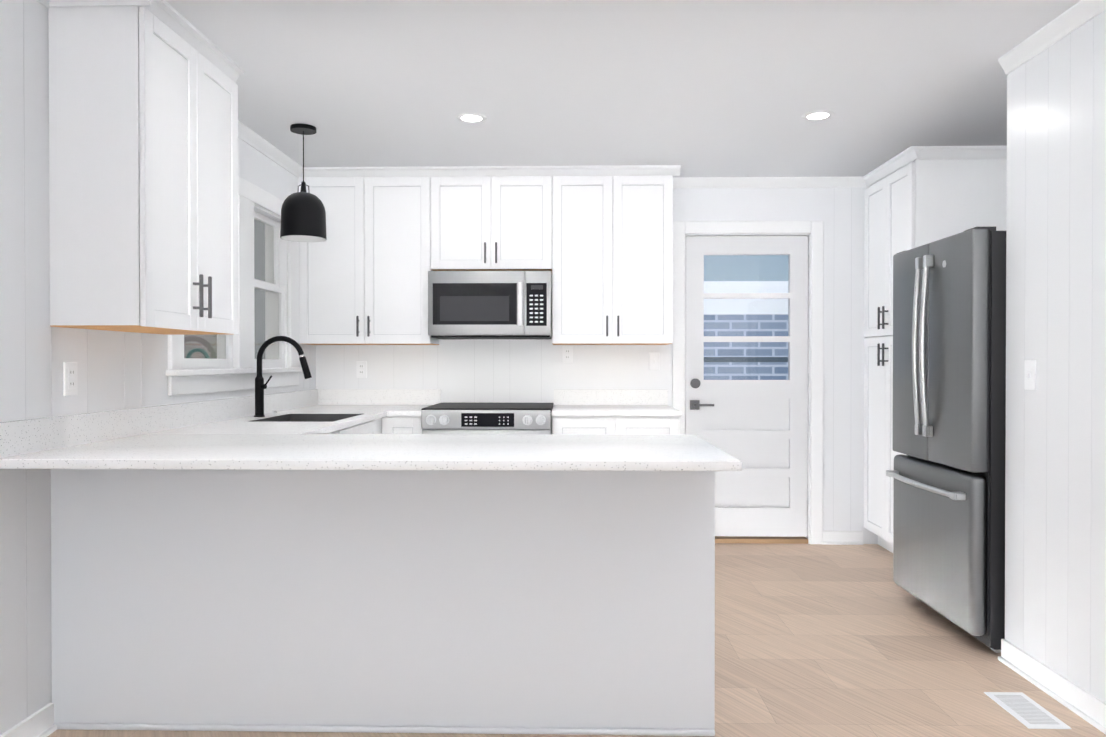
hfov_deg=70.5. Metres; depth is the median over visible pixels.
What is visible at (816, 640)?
floor
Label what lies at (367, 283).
upper cabinet
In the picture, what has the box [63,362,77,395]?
electrical outlet plate
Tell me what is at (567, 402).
countertop
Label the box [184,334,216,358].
window
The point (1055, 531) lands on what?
wall
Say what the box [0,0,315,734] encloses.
wall
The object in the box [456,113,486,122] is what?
recessed light
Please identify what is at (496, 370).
wall
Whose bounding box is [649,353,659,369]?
light switch
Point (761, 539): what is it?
threshold
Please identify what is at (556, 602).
base cabinet
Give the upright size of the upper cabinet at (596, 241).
1.114 m
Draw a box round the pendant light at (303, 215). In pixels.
[280,123,326,241]
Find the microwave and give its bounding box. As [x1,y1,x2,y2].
[428,271,551,338]
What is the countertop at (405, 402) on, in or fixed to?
attached to the wall at (496, 370)
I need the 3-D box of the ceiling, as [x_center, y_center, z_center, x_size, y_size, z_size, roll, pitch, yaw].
[0.532,-1.277,0.942,4.884,0.060,9.080,0,0,1]
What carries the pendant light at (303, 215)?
hanging from the ceiling
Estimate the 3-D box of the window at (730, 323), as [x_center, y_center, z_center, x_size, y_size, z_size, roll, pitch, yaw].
[1.374,-0.336,7.473,3.800,3.400,0.001,0,0,1]
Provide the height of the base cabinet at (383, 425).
0.904 m
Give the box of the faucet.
[254,336,311,416]
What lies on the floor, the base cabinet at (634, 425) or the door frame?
the base cabinet at (634, 425)
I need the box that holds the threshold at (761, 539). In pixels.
[715,536,807,543]
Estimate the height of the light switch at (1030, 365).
0.116 m
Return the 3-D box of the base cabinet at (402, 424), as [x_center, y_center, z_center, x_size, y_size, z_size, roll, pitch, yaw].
[-0.894,0.731,4.999,0.251,0.904,0.654,0,0,1]
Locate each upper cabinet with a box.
[48,0,243,334]
[298,166,441,344]
[442,166,553,270]
[542,165,673,344]
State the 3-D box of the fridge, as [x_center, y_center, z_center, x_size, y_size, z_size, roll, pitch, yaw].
[2.186,0.301,3.644,1.012,1.784,0.810,0,0,1]
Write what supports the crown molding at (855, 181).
attached to the wall at (496, 370)
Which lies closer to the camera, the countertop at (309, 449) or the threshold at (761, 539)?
the countertop at (309, 449)
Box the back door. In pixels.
[685,236,808,536]
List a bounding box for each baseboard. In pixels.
[0,703,56,736]
[821,531,863,544]
[998,639,1105,733]
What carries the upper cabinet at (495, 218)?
attached to the wall at (496, 370)
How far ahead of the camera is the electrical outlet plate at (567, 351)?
5.29 m
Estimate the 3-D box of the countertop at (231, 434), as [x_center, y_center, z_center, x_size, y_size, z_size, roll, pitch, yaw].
[-1.317,0.322,3.823,0.660,0.339,3.018,0,0,1]
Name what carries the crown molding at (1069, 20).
attached to the wall at (1055, 531)
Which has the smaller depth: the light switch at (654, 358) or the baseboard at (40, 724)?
the baseboard at (40, 724)
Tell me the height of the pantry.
2.458 m
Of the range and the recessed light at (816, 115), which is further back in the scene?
the range
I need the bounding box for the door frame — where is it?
[672,221,823,543]
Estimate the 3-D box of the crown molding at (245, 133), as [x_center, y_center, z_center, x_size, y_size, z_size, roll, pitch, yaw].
[-1.691,-1.215,0.990,0.036,0.065,8.680,0,0,1]
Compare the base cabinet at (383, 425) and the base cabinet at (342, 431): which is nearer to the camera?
the base cabinet at (342, 431)
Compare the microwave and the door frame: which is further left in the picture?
the microwave
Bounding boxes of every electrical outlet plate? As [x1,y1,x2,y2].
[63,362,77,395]
[356,361,366,377]
[562,346,572,362]
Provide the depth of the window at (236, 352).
4.22 m
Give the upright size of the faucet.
0.427 m
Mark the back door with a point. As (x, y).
(758, 428)
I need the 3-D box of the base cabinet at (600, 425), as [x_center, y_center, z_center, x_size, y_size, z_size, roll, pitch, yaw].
[0.220,0.732,4.976,0.437,0.904,0.654,0,0,1]
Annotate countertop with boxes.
[0,389,391,468]
[212,429,741,470]
[392,389,440,415]
[552,389,681,415]
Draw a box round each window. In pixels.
[166,176,302,395]
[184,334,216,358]
[704,255,787,379]
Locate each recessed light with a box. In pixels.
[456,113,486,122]
[802,111,833,120]
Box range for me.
[421,403,553,433]
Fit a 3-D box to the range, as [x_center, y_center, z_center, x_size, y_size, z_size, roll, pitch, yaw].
[-0.386,0.708,4.904,0.762,0.951,0.767,0,0,1]
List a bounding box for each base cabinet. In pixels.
[51,469,714,735]
[326,428,345,433]
[346,416,393,433]
[394,416,421,433]
[552,416,629,434]
[630,416,679,434]
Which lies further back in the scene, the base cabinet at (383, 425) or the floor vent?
the base cabinet at (383, 425)
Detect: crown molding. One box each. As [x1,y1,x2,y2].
[36,0,301,177]
[673,176,865,187]
[998,0,1105,74]
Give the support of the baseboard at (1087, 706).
attached to the wall at (1055, 531)
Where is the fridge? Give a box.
[886,227,1005,652]
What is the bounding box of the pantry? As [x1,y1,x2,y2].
[862,146,1006,552]
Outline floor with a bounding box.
[47,543,1105,736]
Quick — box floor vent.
[984,692,1071,728]
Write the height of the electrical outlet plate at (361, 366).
0.116 m
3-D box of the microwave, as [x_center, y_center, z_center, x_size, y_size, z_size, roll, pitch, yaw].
[-0.390,-0.402,5.066,0.765,0.412,0.483,0,0,1]
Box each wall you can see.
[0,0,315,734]
[316,187,877,543]
[1005,10,1105,702]
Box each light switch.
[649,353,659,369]
[1024,360,1035,389]
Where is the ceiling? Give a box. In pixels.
[165,0,1079,176]
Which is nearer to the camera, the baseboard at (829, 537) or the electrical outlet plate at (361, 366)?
the baseboard at (829, 537)

